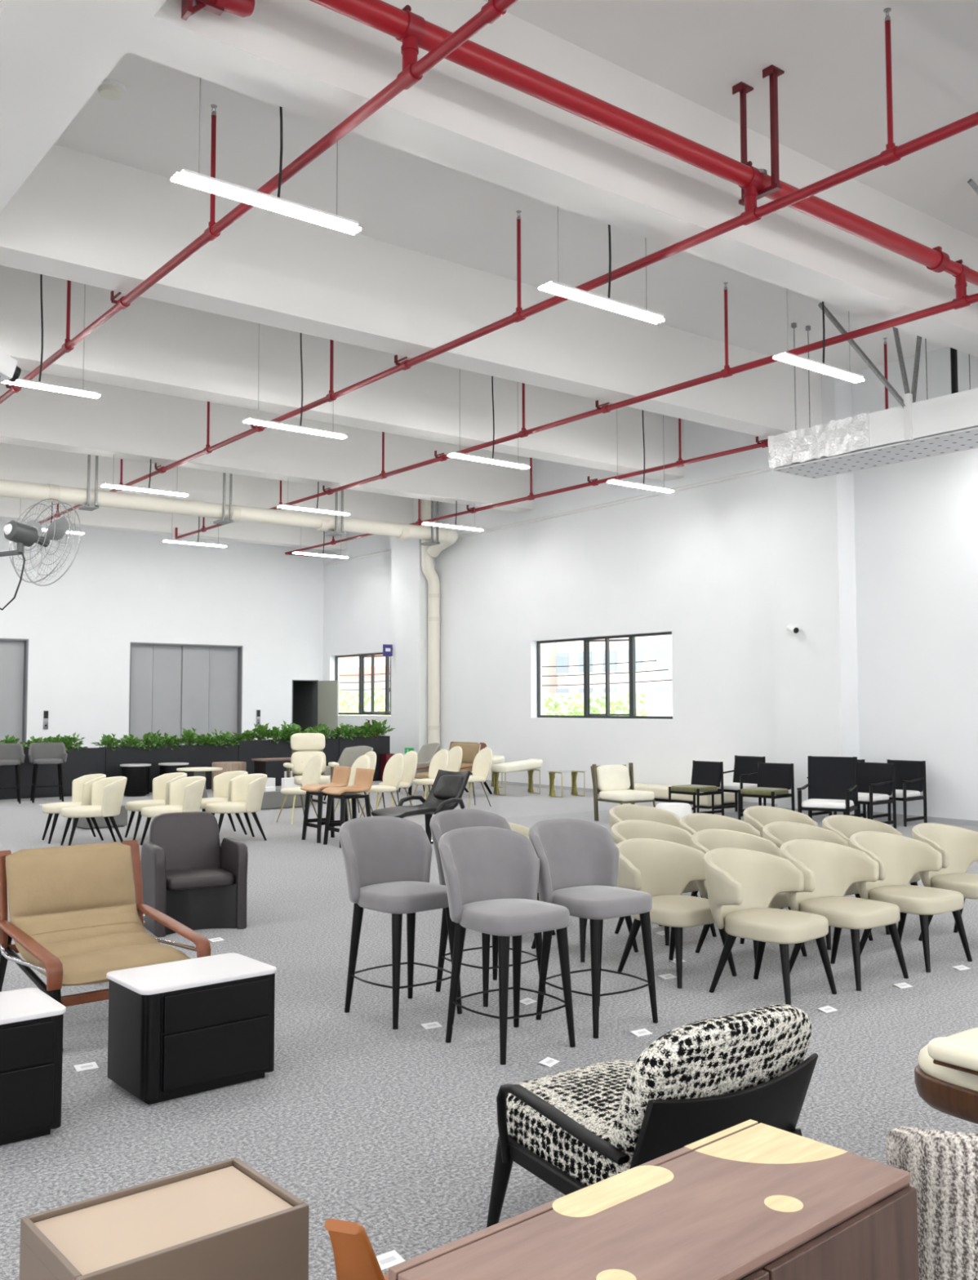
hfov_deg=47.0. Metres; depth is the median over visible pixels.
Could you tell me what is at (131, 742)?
leafy plant
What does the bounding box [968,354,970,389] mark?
rod
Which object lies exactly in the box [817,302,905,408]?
brace
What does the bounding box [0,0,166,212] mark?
trim
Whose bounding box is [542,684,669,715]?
wall
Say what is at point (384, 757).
box
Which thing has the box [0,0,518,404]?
pipe
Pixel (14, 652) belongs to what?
door
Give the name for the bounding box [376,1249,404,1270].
price card
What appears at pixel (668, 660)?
utility pole
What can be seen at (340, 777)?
counter stool
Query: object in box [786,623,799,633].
security camera
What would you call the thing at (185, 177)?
lamp
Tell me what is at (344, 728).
leafy plant
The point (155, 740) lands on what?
leafy plant
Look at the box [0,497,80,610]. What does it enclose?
wall fan
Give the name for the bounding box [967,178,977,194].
brace
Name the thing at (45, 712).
panel
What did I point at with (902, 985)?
price card
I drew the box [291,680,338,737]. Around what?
door
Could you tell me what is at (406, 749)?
exit sign
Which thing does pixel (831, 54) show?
ceiling
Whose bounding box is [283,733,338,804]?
lounge chair
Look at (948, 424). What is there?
cable tray
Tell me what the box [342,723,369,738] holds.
leafy plant
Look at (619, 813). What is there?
armchair
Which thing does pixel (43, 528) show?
lamp
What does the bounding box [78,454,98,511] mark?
hanger
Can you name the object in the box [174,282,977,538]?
pipe
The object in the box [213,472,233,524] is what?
hanger
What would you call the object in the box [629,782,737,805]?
bench
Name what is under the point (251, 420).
lamp
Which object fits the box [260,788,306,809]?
plinth
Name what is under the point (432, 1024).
price card
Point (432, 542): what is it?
hanger
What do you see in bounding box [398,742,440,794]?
lounge chair
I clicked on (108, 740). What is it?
leafy plant
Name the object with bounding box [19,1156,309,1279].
nightstand
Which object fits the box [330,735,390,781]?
planter box
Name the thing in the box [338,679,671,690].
overhead cable
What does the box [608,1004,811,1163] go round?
cushion
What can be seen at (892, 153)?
pipe
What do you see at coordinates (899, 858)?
armchair
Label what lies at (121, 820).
plinth
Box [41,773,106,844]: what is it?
dining chair
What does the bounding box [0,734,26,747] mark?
leafy plant
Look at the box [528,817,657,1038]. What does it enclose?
counter stool
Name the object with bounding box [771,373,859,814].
column
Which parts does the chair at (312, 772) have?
leg, seat, leg, leg, backrest, leg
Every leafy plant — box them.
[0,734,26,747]
[22,735,45,750]
[41,733,75,752]
[58,732,88,750]
[91,733,128,751]
[120,733,151,750]
[135,729,169,751]
[157,732,184,750]
[177,727,211,749]
[195,733,227,747]
[210,728,244,746]
[231,729,259,740]
[240,722,276,740]
[262,724,294,742]
[279,720,306,739]
[301,727,323,733]
[309,723,337,738]
[325,722,355,740]
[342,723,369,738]
[350,721,379,739]
[366,719,395,736]
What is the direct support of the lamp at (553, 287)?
hanging from the ceiling
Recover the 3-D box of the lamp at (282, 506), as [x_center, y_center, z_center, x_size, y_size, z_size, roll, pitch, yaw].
[-3.258,-3.227,21.026,1.460,1.666,0.160,2,-4,-38]
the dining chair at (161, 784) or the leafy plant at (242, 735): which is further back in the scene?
the leafy plant at (242, 735)
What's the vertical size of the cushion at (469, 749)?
0.667 m
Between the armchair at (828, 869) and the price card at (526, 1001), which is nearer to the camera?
the price card at (526, 1001)
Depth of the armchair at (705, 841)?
8.06 m
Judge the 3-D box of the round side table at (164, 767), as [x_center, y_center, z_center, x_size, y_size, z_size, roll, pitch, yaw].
[-6.183,2.715,22.049,0.580,0.600,0.580,2,-4,-38]
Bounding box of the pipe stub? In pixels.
[181,0,254,20]
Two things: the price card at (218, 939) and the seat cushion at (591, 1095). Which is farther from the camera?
the price card at (218, 939)
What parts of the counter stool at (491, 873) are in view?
leg, foot rail, foot rail, backrest, leg, seat, leg, foot rail, foot rail, leg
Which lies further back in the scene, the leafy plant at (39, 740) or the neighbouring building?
the neighbouring building
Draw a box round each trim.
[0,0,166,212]
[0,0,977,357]
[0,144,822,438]
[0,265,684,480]
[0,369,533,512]
[0,442,413,524]
[0,496,346,551]
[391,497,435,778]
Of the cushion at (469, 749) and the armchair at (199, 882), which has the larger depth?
the cushion at (469, 749)
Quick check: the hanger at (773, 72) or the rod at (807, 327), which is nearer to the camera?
the hanger at (773, 72)
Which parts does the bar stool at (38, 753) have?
leg, leg, seat, foot rail, backrest, leg, leg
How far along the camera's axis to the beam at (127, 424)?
19.97 m
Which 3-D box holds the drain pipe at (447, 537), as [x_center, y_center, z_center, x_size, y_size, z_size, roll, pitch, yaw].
[-5.881,-0.467,22.289,12.796,6.980,1.435,2,-4,-38]
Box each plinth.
[72,804,127,829]
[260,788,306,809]
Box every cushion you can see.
[290,751,325,774]
[293,774,330,785]
[414,742,479,778]
[491,755,504,765]
[491,759,542,773]
[506,1059,635,1186]
[596,764,630,791]
[598,789,654,801]
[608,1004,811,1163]
[917,1026,977,1091]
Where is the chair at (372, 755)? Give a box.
[334,751,376,817]
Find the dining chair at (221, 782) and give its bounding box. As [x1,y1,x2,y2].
[200,770,248,835]
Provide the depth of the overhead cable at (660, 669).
34.24 m
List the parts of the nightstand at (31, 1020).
drawer, drawer, corner post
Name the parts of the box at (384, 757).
door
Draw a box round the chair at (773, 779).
[737,762,795,819]
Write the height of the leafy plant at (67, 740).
0.436 m
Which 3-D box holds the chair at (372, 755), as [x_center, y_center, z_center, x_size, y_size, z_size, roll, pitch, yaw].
[-2.095,2.269,17.838,0.617,0.993,0.480,3,-4,-40]
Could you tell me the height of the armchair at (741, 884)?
0.833 m
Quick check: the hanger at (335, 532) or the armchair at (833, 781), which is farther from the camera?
the hanger at (335, 532)
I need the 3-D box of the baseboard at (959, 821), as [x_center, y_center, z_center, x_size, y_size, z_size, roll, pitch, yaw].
[7.098,2.574,15.466,0.462,0.070,27.910,2,-4,-38]
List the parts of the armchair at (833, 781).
leg, arm, leg, cross rail, seat, backrest, leg, arm, rail, leg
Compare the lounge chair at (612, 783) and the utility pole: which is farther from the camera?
the utility pole
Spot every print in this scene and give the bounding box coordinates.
[80,1064,93,1067]
[378,1255,396,1264]
[545,1059,554,1063]
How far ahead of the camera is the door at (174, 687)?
28.66 m
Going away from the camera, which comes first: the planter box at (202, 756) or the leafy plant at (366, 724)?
the planter box at (202, 756)
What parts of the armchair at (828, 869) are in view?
leg, backrest, leg, seat, leg, leg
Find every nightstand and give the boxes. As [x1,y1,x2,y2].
[0,987,66,1145]
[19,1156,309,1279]
[106,952,276,1104]
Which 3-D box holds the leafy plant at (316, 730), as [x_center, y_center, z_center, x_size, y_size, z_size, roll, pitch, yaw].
[-3.746,2.089,25.199,0.756,0.462,0.802,1,-3,-12]
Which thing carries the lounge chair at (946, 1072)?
on the floor
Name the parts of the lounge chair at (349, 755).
backrest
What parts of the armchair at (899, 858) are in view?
leg, backrest, leg, seat, leg, leg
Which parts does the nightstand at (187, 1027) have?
corner post, drawer, drawer, corner post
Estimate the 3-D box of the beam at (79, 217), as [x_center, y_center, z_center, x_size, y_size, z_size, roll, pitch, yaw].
[-2.968,-4.052,11.722,21.400,1.100,0.460,2,-4,-38]
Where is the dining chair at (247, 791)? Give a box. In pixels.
[204,773,267,840]
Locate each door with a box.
[0,638,28,746]
[128,642,242,746]
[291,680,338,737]
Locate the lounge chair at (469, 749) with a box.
[408,741,492,795]
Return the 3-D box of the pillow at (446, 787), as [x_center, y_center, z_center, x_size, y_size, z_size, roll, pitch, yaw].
[-0.521,1.919,14.671,0.440,0.315,0.216,-3,-4,38]
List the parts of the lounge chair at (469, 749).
leg, leg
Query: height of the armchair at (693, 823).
0.833 m
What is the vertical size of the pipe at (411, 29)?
0.510 m
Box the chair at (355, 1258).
[324,1217,389,1279]
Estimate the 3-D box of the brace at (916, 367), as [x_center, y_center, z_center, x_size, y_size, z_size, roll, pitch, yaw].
[5.654,-3.663,14.871,0.064,1.505,1.494,-2,-4,26]
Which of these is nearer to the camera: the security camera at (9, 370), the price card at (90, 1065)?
the price card at (90, 1065)
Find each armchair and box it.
[140,811,248,937]
[486,1004,817,1227]
[507,822,555,935]
[528,835,638,962]
[608,804,697,897]
[610,819,716,945]
[616,838,737,988]
[679,813,759,896]
[690,828,807,963]
[702,847,836,1004]
[711,755,766,816]
[742,805,817,837]
[762,821,873,949]
[779,839,908,991]
[796,755,858,818]
[807,759,866,817]
[822,814,920,934]
[833,761,896,828]
[848,831,972,972]
[866,759,927,826]
[911,822,977,941]
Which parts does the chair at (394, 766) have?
leg, leg, seat, leg, leg, backrest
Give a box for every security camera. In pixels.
[0,351,21,382]
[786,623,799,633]
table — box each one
[120,763,151,796]
[158,762,188,777]
[176,767,222,798]
[211,761,246,791]
[251,757,302,786]
[548,770,585,797]
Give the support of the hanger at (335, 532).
hanging from the ceiling
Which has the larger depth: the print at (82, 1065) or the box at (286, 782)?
the box at (286, 782)
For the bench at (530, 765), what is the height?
0.662 m
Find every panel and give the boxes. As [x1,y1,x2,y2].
[43,710,48,728]
[256,709,260,726]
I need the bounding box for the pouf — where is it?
[655,802,692,818]
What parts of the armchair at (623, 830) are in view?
leg, backrest, leg, seat, leg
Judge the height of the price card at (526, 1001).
0.012 m
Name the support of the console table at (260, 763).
on the floor
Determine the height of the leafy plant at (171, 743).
0.382 m
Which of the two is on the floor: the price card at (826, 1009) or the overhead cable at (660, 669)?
the price card at (826, 1009)
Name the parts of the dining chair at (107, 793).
leg, leg, seat, backrest, leg, leg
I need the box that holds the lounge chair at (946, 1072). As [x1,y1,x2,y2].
[914,1026,977,1124]
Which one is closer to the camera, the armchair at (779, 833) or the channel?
the armchair at (779, 833)
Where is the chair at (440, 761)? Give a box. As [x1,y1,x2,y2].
[408,749,448,805]
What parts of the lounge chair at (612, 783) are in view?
frame, seat frame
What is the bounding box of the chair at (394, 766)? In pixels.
[359,753,404,817]
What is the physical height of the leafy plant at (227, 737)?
0.431 m
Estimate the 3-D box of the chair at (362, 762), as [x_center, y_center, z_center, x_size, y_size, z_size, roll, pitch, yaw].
[-2.051,2.190,16.481,0.617,0.993,0.480,3,-4,-40]
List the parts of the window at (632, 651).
sash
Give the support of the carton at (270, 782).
on the floor
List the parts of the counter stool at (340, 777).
leg, seat frame, leg, leg, leg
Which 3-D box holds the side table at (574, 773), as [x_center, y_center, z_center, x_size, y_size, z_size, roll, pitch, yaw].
[1.474,2.717,21.286,0.623,0.474,0.460,2,-4,-32]
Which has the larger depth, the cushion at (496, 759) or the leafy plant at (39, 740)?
the cushion at (496, 759)
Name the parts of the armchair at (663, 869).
leg, backrest, leg, seat, leg, leg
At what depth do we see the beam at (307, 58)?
9.01 m
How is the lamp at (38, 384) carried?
hanging from the ceiling
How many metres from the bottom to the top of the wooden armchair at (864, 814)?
0.906 m
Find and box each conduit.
[324,549,391,565]
[457,466,771,538]
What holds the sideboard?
on the floor
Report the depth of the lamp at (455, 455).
16.83 m
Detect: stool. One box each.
[0,742,25,803]
[28,742,67,802]
[300,765,351,843]
[321,768,374,848]
[338,816,462,1029]
[429,808,546,1006]
[438,826,575,1064]
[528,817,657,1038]
[695,791,721,808]
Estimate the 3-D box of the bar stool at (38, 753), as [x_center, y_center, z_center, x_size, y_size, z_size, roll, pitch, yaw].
[-8.039,2.402,20.490,0.664,1.051,0.567,2,-4,-26]
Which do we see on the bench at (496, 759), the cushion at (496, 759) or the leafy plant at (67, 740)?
the cushion at (496, 759)
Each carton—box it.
[265,777,275,786]
[284,770,301,786]
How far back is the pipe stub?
6.89 m
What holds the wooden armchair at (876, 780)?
on the floor
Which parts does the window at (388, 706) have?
sash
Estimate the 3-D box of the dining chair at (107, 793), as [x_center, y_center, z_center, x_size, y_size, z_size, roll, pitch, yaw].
[-4.898,2.126,13.948,0.763,0.840,0.745,2,-4,-31]
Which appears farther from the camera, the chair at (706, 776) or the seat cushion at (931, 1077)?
the chair at (706, 776)
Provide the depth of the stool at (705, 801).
18.73 m
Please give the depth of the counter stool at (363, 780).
13.97 m
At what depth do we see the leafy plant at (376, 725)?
25.92 m
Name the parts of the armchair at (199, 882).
arm panel, backrest, seat, panel, arm panel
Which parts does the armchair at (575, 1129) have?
leg, rail, arm, leg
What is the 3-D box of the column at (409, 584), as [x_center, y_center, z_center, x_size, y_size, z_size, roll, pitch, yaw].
[-1.838,-0.202,27.147,0.450,7.000,1.210,2,-4,-38]
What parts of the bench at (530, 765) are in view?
gold frame, gold frame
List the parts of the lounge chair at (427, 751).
backrest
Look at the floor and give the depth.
5.73 m
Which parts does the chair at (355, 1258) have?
sling seat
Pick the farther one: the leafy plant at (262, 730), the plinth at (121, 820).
the leafy plant at (262, 730)
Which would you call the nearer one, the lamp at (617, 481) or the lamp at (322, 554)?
the lamp at (617, 481)
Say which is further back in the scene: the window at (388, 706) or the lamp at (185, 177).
the window at (388, 706)
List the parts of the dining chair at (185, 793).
leg, seat, backrest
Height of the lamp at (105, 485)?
1.666 m
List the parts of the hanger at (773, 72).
ceiling plate, post, ceiling plate, post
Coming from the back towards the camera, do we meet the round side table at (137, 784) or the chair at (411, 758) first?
the round side table at (137, 784)
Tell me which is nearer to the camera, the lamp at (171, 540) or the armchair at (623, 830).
the armchair at (623, 830)
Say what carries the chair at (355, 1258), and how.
on the floor
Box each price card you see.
[73,1061,98,1071]
[208,937,224,942]
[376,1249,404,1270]
[420,1021,442,1029]
[520,997,537,1004]
[538,1056,559,1066]
[630,1028,652,1036]
[655,930,670,935]
[658,973,676,979]
[669,958,684,963]
[817,1005,837,1013]
[893,982,913,988]
[952,964,970,970]
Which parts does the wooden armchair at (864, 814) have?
rail, rail, leg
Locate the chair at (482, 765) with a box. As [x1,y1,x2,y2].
[467,747,492,808]
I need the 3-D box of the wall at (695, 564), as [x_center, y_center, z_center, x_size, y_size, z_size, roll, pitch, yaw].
[5.755,-0.747,18.005,0.300,7.000,33.250,2,-4,-38]
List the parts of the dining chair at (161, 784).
leg, leg, seat, backrest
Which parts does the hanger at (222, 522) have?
rod, rod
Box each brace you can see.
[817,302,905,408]
[892,327,910,393]
[911,335,921,403]
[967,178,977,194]
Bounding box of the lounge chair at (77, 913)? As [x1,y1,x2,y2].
[0,840,211,1006]
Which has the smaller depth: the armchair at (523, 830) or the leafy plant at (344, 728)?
the armchair at (523, 830)
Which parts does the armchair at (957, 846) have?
leg, backrest, seat, leg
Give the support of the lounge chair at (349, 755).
on the floor
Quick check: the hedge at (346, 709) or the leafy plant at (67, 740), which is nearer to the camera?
the leafy plant at (67, 740)
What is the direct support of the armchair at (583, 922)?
on the floor
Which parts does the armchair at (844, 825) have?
backrest, leg, leg, seat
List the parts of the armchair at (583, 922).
leg, leg, leg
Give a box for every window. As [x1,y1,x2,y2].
[334,652,391,715]
[537,631,672,719]
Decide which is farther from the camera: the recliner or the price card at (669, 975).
the recliner
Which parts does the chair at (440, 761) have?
leg, seat, leg, backrest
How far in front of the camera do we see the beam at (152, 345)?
15.89 m
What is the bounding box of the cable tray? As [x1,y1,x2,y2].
[768,387,977,479]
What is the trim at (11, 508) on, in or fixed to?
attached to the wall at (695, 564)
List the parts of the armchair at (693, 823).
leg, backrest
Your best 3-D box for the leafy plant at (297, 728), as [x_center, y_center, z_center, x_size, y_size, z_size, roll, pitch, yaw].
[-4.353,2.010,24.610,0.861,0.520,0.922,1,-3,-17]
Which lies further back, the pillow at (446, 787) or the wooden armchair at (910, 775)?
the wooden armchair at (910, 775)
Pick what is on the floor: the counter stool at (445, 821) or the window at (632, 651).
the counter stool at (445, 821)
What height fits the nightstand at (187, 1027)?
0.500 m
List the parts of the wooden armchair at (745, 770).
leg, rail, cross rail, leg, seat, leg, backrest, arm, leg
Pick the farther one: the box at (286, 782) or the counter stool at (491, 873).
the box at (286, 782)
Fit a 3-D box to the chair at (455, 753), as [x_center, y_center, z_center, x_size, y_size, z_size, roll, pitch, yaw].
[-0.783,2.396,20.058,0.617,0.993,0.480,3,-4,-40]
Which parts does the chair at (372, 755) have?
backrest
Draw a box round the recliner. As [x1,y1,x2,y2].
[371,769,471,844]
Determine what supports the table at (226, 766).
on the floor
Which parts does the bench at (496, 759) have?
gold frame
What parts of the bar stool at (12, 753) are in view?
foot rail, seat, backrest, leg, leg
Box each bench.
[466,755,504,789]
[491,759,542,795]
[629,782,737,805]
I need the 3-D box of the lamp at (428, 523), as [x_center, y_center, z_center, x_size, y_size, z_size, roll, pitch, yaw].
[-0.731,-3.118,22.986,1.460,1.666,0.160,2,-4,-38]
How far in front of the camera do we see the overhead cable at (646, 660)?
34.53 m
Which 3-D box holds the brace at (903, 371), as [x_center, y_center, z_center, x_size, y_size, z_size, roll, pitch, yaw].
[5.404,-3.670,14.753,0.064,1.499,1.157,-1,-3,12]
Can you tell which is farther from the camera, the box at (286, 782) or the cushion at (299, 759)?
the cushion at (299, 759)
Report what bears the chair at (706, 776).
on the floor
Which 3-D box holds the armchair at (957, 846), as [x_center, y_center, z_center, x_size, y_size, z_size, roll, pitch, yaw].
[3.474,1.782,8.220,0.745,0.833,0.683,2,-4,-38]
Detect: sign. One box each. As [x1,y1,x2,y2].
[382,644,392,656]
[404,747,413,754]
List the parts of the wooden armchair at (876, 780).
leg, cross rail, leg, seat, backrest, arm, rail, rail, leg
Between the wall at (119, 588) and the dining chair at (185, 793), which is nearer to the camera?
the dining chair at (185, 793)
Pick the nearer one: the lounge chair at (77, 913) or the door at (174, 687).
the lounge chair at (77, 913)
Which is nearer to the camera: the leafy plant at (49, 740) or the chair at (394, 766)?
the chair at (394, 766)
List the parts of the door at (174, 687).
panel, panel, panel, panel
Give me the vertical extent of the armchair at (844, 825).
0.833 m
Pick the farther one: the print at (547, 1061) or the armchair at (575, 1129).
the print at (547, 1061)
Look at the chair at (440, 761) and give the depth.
18.71 m
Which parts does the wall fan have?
wall arm, power cord, motor, blade, blade, blade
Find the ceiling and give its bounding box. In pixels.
[21,0,977,458]
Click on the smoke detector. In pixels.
(108, 90)
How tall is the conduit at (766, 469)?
0.170 m
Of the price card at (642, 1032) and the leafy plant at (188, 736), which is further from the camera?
the leafy plant at (188, 736)
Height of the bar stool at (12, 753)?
1.051 m
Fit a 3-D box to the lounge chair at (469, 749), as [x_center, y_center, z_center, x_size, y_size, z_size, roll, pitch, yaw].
[-0.702,2.486,21.660,1.463,1.025,0.986,3,-5,-44]
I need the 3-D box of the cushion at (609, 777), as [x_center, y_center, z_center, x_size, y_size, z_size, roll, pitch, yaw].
[1.874,2.089,17.017,0.600,0.398,0.186,2,-4,-32]
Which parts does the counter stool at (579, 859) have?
leg, foot rail, foot rail, backrest, leg, leg, seat, foot rail, foot rail, leg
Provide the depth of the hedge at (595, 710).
29.04 m
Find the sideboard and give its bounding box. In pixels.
[388,1119,919,1279]
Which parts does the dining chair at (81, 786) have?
leg, leg, seat, backrest, leg, leg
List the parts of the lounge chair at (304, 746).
armrest, arm panel, arm panel, armrest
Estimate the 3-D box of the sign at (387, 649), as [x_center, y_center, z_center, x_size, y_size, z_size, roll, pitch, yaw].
[-2.398,0.253,27.378,0.063,0.280,0.442,-3,-5,44]
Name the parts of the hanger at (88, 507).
rod, rod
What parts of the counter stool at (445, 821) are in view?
leg, foot rail, foot rail, backrest, leg, leg, foot rail, foot rail, leg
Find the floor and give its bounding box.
[0,778,977,1279]
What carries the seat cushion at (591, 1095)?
on the armchair at (575, 1129)
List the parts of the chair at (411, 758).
seat, leg, backrest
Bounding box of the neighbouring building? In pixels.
[338,642,557,715]
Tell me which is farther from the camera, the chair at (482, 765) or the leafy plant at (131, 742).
the leafy plant at (131, 742)
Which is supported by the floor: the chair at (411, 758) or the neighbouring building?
the chair at (411, 758)
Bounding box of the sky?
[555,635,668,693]
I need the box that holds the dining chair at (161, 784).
[124,772,186,839]
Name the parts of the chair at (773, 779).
leg, cross rail, leg, seat, leg, backrest, rail, leg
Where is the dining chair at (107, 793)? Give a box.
[60,776,127,845]
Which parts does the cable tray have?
brace bracket, wrapped casing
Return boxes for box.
[0,747,105,799]
[98,743,238,791]
[235,737,338,786]
[264,786,275,791]
[281,777,293,788]
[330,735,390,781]
[380,753,395,781]
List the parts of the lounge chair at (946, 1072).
armrest, arm plate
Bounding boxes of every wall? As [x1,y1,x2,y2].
[0,520,324,747]
[323,346,977,820]
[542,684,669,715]
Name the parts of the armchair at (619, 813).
backrest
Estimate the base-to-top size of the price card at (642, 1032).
0.012 m
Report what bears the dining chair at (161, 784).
on the floor
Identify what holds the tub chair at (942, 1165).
on the floor
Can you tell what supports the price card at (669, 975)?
on the floor
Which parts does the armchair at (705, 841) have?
leg, backrest, leg, leg, seat, leg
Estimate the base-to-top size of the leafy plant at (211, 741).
0.341 m
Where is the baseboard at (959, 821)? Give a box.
[485,779,977,825]
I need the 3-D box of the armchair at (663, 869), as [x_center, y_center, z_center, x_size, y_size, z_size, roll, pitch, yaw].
[1.168,1.732,7.277,0.745,0.833,0.683,2,-4,-38]
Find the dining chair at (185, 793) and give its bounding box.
[140,776,205,844]
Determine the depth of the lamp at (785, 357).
12.19 m
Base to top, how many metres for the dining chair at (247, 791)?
0.840 m
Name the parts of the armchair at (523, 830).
backrest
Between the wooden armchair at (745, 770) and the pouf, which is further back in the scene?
the wooden armchair at (745, 770)
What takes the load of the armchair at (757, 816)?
on the floor
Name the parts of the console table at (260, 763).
leg panel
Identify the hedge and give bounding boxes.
[338,685,391,715]
[542,692,648,715]
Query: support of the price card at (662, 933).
on the floor
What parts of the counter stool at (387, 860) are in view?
leg, foot rail, foot rail, backrest, leg, seat, leg, foot rail, foot rail, leg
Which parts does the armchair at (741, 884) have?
leg, backrest, leg, seat, leg, leg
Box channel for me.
[950,347,958,393]
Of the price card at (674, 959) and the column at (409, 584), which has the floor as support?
the price card at (674, 959)
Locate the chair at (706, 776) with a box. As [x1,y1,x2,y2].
[668,760,724,815]
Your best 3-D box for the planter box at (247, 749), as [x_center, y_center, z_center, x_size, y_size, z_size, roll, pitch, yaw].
[-4.430,2.664,24.558,2.420,0.985,0.400,2,-4,-38]
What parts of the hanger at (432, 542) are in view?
rod, rod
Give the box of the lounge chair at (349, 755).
[323,745,373,799]
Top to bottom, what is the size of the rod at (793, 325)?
1.500 m
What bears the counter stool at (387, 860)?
on the floor
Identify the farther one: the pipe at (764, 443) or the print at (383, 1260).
the pipe at (764, 443)
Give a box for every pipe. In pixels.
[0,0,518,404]
[0,479,457,743]
[37,8,977,524]
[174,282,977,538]
[284,337,888,556]
[308,0,977,309]
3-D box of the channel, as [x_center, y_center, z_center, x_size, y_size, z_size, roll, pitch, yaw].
[6.105,-3.679,14.780,0.060,1.480,0.060,2,-4,-38]
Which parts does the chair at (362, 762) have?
leg, backrest, leg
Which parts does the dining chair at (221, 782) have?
seat, backrest, leg, leg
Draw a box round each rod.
[791,322,796,430]
[805,325,810,426]
[924,338,927,399]
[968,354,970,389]
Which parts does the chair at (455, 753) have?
backrest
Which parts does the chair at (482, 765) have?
leg, leg, seat, backrest, leg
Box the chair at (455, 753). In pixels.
[425,746,462,799]
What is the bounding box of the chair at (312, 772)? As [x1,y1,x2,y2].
[275,754,323,824]
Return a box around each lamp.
[1,274,100,398]
[19,502,84,534]
[101,453,188,497]
[163,516,226,547]
[170,78,361,235]
[243,323,346,439]
[277,481,349,515]
[293,526,348,558]
[422,500,483,531]
[447,368,529,469]
[538,206,664,324]
[607,408,674,493]
[773,289,864,382]
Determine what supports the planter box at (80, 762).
on the floor
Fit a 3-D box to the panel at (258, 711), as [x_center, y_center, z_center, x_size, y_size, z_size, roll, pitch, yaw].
[-6.084,2.057,29.694,0.110,0.440,0.032,2,-4,-38]
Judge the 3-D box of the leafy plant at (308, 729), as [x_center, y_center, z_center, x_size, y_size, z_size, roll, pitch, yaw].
[-3.978,2.109,24.789,0.633,0.353,0.720,0,-3,-5]
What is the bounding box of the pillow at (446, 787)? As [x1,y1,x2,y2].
[433,774,463,799]
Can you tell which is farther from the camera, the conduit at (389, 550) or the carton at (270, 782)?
the conduit at (389, 550)
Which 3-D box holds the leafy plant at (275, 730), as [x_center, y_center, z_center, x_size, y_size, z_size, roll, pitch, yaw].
[-4.601,2.048,24.448,0.772,0.432,0.946,0,-3,6]
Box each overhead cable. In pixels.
[338,669,668,683]
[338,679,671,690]
[339,660,657,675]
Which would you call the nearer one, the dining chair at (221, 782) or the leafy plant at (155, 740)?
the dining chair at (221, 782)
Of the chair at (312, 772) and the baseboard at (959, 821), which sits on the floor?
the chair at (312, 772)
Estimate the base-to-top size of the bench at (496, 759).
0.662 m
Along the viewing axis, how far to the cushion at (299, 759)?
20.10 m
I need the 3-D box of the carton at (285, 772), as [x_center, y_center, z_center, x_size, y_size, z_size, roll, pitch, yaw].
[-3.898,2.818,22.362,0.240,0.421,0.242,-3,-4,41]
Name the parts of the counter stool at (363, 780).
leg, leg, seat frame, leg, leg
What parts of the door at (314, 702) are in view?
frame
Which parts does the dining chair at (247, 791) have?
leg, seat, leg, backrest, leg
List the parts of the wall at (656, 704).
post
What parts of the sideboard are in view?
door, door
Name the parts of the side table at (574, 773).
gold frame, gold frame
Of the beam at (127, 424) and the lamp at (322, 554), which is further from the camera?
the lamp at (322, 554)
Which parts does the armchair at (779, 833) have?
backrest, leg, seat, leg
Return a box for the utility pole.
[656,634,672,716]
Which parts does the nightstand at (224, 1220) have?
drawer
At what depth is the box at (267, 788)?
18.85 m
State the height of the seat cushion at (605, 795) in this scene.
0.135 m
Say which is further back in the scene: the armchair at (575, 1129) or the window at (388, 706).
the window at (388, 706)
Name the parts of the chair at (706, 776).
leg, cross rail, seat, leg, leg, backrest, rail, rail, leg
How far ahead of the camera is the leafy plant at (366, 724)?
25.76 m
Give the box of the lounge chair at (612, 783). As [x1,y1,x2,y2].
[590,762,655,821]
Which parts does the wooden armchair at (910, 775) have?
leg, rail, leg, cross rail, seat, leg, backrest, arm, rail, rail, leg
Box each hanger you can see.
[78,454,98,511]
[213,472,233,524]
[324,489,344,536]
[420,500,439,546]
[732,64,784,206]
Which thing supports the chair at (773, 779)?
on the floor
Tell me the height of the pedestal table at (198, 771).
0.650 m
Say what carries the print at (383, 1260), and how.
on the price card at (387, 1260)
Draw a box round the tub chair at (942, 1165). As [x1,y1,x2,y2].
[885,1125,977,1279]
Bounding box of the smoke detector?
[95,79,126,101]
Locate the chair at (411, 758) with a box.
[377,751,417,807]
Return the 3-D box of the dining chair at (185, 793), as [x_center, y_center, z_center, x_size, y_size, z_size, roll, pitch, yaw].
[-3.914,2.125,13.953,0.763,0.840,0.745,2,-4,-31]
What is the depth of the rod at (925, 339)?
14.02 m
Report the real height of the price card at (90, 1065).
0.012 m
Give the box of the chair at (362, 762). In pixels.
[324,755,370,820]
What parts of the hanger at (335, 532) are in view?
rod, rod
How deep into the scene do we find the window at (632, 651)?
22.41 m
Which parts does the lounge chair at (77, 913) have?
leg, cross rail, rail, leg, cross rail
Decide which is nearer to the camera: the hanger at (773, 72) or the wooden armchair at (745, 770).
the hanger at (773, 72)
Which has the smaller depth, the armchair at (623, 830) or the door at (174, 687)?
the armchair at (623, 830)
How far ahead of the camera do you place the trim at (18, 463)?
23.46 m
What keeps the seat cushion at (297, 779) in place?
on the lounge chair at (304, 746)

